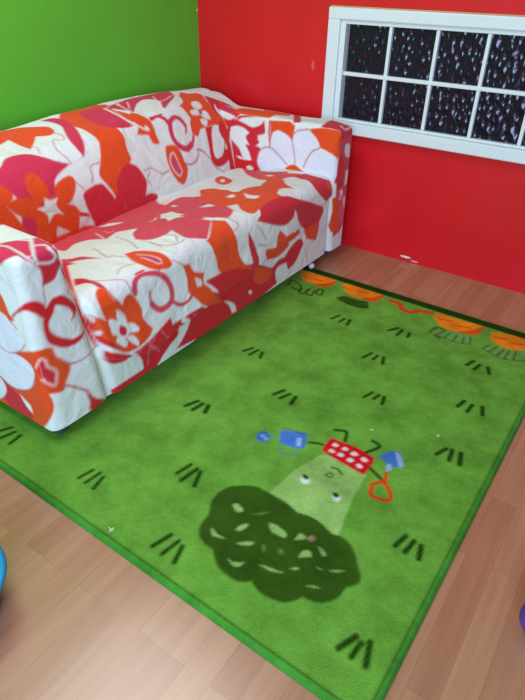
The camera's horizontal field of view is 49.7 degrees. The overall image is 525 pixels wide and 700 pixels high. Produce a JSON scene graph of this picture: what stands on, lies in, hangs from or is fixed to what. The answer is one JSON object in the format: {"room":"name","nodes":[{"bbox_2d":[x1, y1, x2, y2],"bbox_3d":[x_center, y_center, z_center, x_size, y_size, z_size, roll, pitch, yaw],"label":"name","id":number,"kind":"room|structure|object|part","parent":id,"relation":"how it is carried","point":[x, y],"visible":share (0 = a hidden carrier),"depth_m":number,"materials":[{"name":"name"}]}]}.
{"room":"playroom","nodes":[
{"label":"playroom","id":0,"kind":"room"},
{"bbox_2d":[0,0,200,130],"bbox_3d":[-1.821,-0.847,1.053,0.120,2.600,5.320,22,39,28],"label":"wall","id":1,"kind":"structure","parent":0,"point":[57,56],"depth_m":2.49,"materials":[{"name":"green paint"}]},
{"bbox_2d":[0,244,524,699],"bbox_3d":[0.292,1.130,0.596,5.320,0.100,5.320,22,39,28],"label":"floor","id":2,"kind":"structure","parent":0,"point":[79,620],"depth_m":1.28,"materials":[{"name":"brown wood"}]},
{"bbox_2d":[0,546,6,595],"bbox_3d":[-0.698,0.545,1.241,0.282,0.114,0.282,22,39,28],"label":"tub","id":3,"kind":"object","parent":2,"relation":"on","point":[3,562],"visible":1,"depth_m":1.25,"materials":[{"name":"blue plastic"}]},
{"bbox_2d":[0,266,524,699],"bbox_3d":[-0.165,0.004,2.165,2.114,0.012,1.721,22,39,28],"label":"rug","id":4,"kind":"object","parent":2,"relation":"on","point":[245,473],"visible":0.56,"depth_m":1.67,"materials":[{"name":"green carpet"}]},
{"bbox_2d":[0,88,351,433],"bbox_3d":[-0.443,-0.551,2.342,0.927,0.728,1.808,22,39,28],"label":"sofa","id":5,"kind":"object","parent":4,"relation":"on","point":[132,228],"visible":1,"depth_m":2.10,"materials":[{"name":"fabric"}]},
{"bbox_3d":[-0.903,-0.198,1.801,0.862,0.624,0.220,22,39,28],"label":"armrest","id":6,"kind":"part","parent":5,"relation":"part of","materials":[{"name":"fabric"}]},
{"bbox_3d":[-0.633,0.224,1.754,0.060,0.061,0.060,22,39,28],"label":"leg","id":7,"kind":"part","parent":5,"relation":"part of","materials":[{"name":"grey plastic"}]},
{"bbox_3d":[-0.658,-0.656,2.448,0.406,0.679,1.787,22,39,28],"label":"backrest","id":8,"kind":"part","parent":5,"relation":"part of","materials":[{"name":"fabric"}]},
{"bbox_3d":[-0.326,-0.406,2.339,0.636,0.396,1.670,22,39,28],"label":"seat","id":9,"kind":"part","parent":5,"relation":"part of","materials":[{"name":"fabric"}]},
{"bbox_3d":[0.019,-0.928,2.912,0.870,0.643,0.159,22,39,28],"label":"armrest","id":10,"kind":"part","parent":5,"relation":"part of","materials":[{"name":"fabric"}]},
{"bbox_2d":[308,263,314,268],"bbox_3d":[0.239,-0.410,2.763,0.030,0.030,0.030,22,39,28],"label":"ball","id":11,"kind":"object","parent":4,"relation":"on","point":[311,265],"visible":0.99,"depth_m":2.75,"materials":[{"name":"white plastic"}]},
{"bbox_2d":[519,603,524,631],"bbox_3d":[0.611,0.592,1.241,0.090,0.090,0.090,22,39,28],"label":"ball","id":12,"kind":"object","parent":2,"relation":"on","point":[522,610],"visible":1,"depth_m":1.24,"materials":[{"name":"purple plastic"}]},
{"bbox_2d":[197,0,524,293],"bbox_3d":[1.845,-1.137,1.615,5.200,2.600,0.120,22,39,28],"label":"wall","id":13,"kind":"structure","parent":0,"point":[463,215],"depth_m":2.72,"materials":[{"name":"red paint"}]},
{"bbox_2d":[320,5,524,163],"bbox_3d":[0.829,-1.123,2.399,1.260,0.525,0.104,22,39,28],"label":"window","id":14,"kind":"structure","parent":13,"relation":"in","point":[451,81],"depth_m":2.44,"materials":[{"name":"white paint"}]},
{"bbox_3d":[0.469,-1.175,2.656,0.198,0.191,0.006,22,39,28],"label":"pane","id":15,"kind":"part","parent":14,"relation":"part of","materials":[{"name":"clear glass"}]},
{"bbox_3d":[0.473,-1.346,2.542,0.198,0.195,0.006,22,39,28],"label":"pane","id":16,"kind":"part","parent":14,"relation":"part of","materials":[{"name":"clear glass"}]},
{"bbox_3d":[0.642,-1.106,2.558,0.198,0.191,0.006,22,39,28],"label":"pane","id":17,"kind":"part","parent":14,"relation":"part of","materials":[{"name":"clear glass"}]},
{"bbox_3d":[0.646,-1.277,2.445,0.198,0.195,0.006,22,39,28],"label":"pane","id":18,"kind":"part","parent":14,"relation":"part of","materials":[{"name":"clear glass"}]},
{"bbox_3d":[0.813,-0.918,2.516,1.260,0.053,0.064,22,39,28],"label":"sill","id":19,"kind":"part","parent":14,"relation":"part of","materials":[{"name":"white paint"}]},
{"bbox_3d":[0.815,-1.037,2.461,0.198,0.191,0.006,22,39,28],"label":"pane","id":20,"kind":"part","parent":14,"relation":"part of","materials":[{"name":"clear glass"}]},
{"bbox_3d":[0.819,-1.208,2.347,0.198,0.195,0.006,22,39,28],"label":"pane","id":21,"kind":"part","parent":14,"relation":"part of","materials":[{"name":"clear glass"}]},
{"bbox_3d":[0.988,-0.968,2.364,0.198,0.191,0.006,22,39,28],"label":"pane","id":22,"kind":"part","parent":14,"relation":"part of","materials":[{"name":"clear glass"}]},
{"bbox_3d":[0.992,-1.139,2.250,0.198,0.195,0.006,22,39,28],"label":"pane","id":23,"kind":"part","parent":14,"relation":"part of","materials":[{"name":"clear glass"}]}
]}

